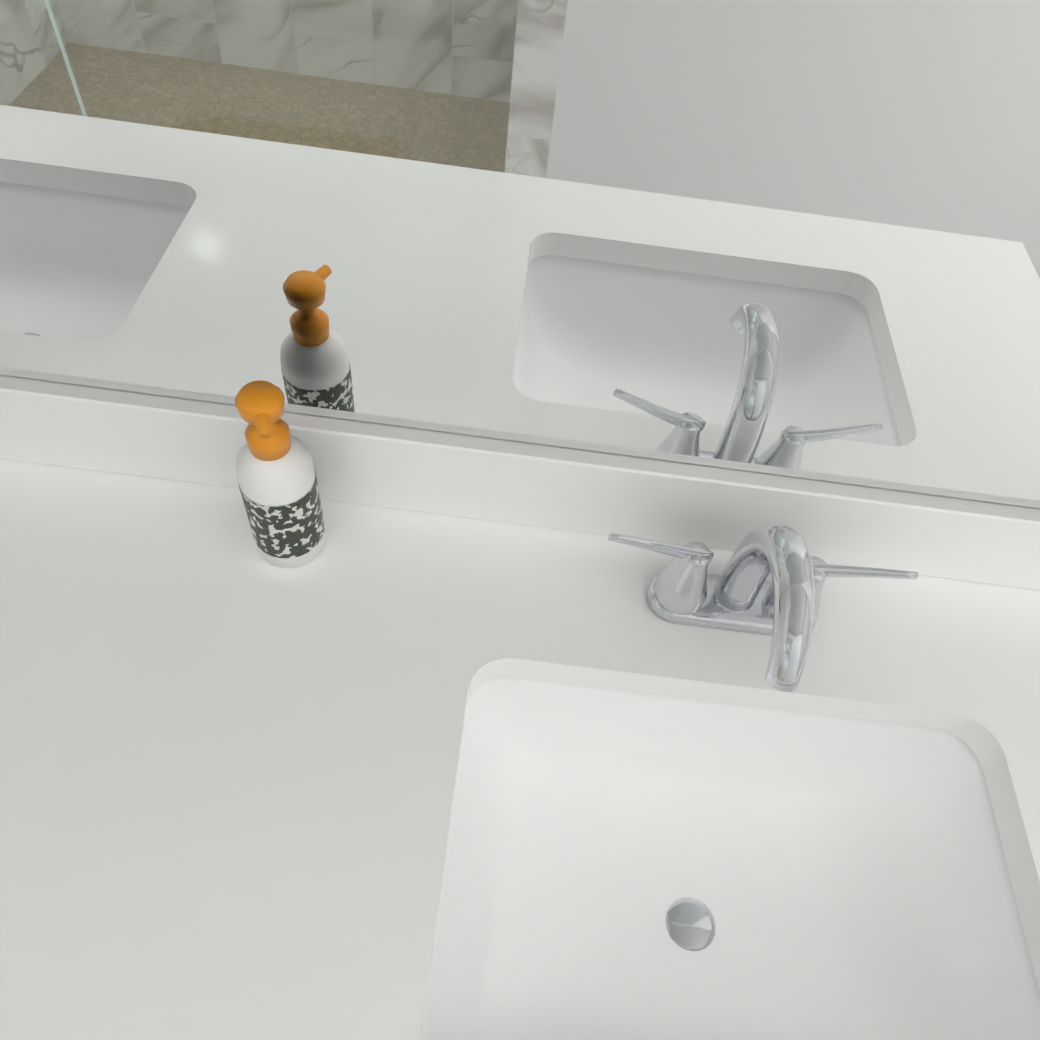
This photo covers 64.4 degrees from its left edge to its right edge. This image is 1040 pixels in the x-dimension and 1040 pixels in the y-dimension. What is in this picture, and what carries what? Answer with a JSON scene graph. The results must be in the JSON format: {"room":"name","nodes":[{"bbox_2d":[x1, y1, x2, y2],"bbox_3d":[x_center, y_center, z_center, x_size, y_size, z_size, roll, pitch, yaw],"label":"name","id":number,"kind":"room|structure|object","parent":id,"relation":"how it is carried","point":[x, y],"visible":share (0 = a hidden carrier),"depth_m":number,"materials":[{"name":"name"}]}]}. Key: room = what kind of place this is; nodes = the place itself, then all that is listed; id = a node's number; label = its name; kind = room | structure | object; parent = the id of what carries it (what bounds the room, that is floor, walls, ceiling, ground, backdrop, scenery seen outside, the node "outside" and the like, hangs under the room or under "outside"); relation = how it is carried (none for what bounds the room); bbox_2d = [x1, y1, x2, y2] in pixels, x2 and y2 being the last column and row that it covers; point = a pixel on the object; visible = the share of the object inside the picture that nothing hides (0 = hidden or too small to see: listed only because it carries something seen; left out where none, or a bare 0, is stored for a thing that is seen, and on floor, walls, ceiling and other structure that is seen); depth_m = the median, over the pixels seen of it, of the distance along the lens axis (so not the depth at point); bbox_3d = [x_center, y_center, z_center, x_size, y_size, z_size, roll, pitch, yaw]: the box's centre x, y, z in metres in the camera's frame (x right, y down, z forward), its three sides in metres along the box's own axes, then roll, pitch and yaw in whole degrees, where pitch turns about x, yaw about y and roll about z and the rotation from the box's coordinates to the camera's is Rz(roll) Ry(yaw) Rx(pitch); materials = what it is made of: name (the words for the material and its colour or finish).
{"room":"bathroom","nodes":[
{"label":"bathroom","id":0,"kind":"room"},
{"bbox_3d":[0.112,1.208,1.158,4.695,0.200,2.105,7,53,-1],"label":"floor","id":1,"kind":"structure","parent":0,"visible":0},
{"bbox_2d":[0,375,1039,1039],"bbox_3d":[-0.309,0.432,0.943,1.838,0.990,0.604,7,53,-1],"label":"bathroom vanity","id":2,"kind":"object","parent":1,"relation":"on","point":[442,735],"visible":0.98,"depth_m":0.73,"materials":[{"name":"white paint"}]},
{"bbox_2d":[235,380,325,567],"bbox_3d":[-0.202,-0.037,0.688,0.063,0.193,0.063,7,53,-1],"label":"soap dispenser","id":3,"kind":"object","parent":2,"relation":"on","point":[277,479],"visible":1,"depth_m":0.67,"materials":[{"name":"white plastic"}]},
{"bbox_2d":[381,650,1039,1039],"bbox_3d":[0.164,0.332,0.708,0.512,0.140,0.367,7,53,-1],"label":"sink","id":4,"kind":"object","parent":2,"relation":"in","point":[623,861],"depth_m":0.76,"materials":[{"name":"white ceramic"}]},
{"bbox_2d":[608,523,917,691],"bbox_3d":[0.197,0.076,0.669,0.260,0.161,0.162,7,53,-1],"label":"faucet","id":5,"kind":"object","parent":2,"relation":"on","point":[739,594],"visible":1,"depth_m":0.70,"materials":[{"name":"silver metal"}]},
{"bbox_3d":[0.744,-0.276,0.488,3.840,2.750,0.160,7,53,-1],"label":"wall","id":6,"kind":"structure","parent":0,"visible":0},
{"bbox_2d":[0,0,1039,507],"bbox_3d":[-0.171,-0.534,0.141,1.834,1.458,0.009,7,53,-1],"label":"mirror","id":7,"kind":"object","parent":6,"relation":"attached to","point":[796,238],"depth_m":0.55,"materials":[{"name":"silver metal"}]}
]}

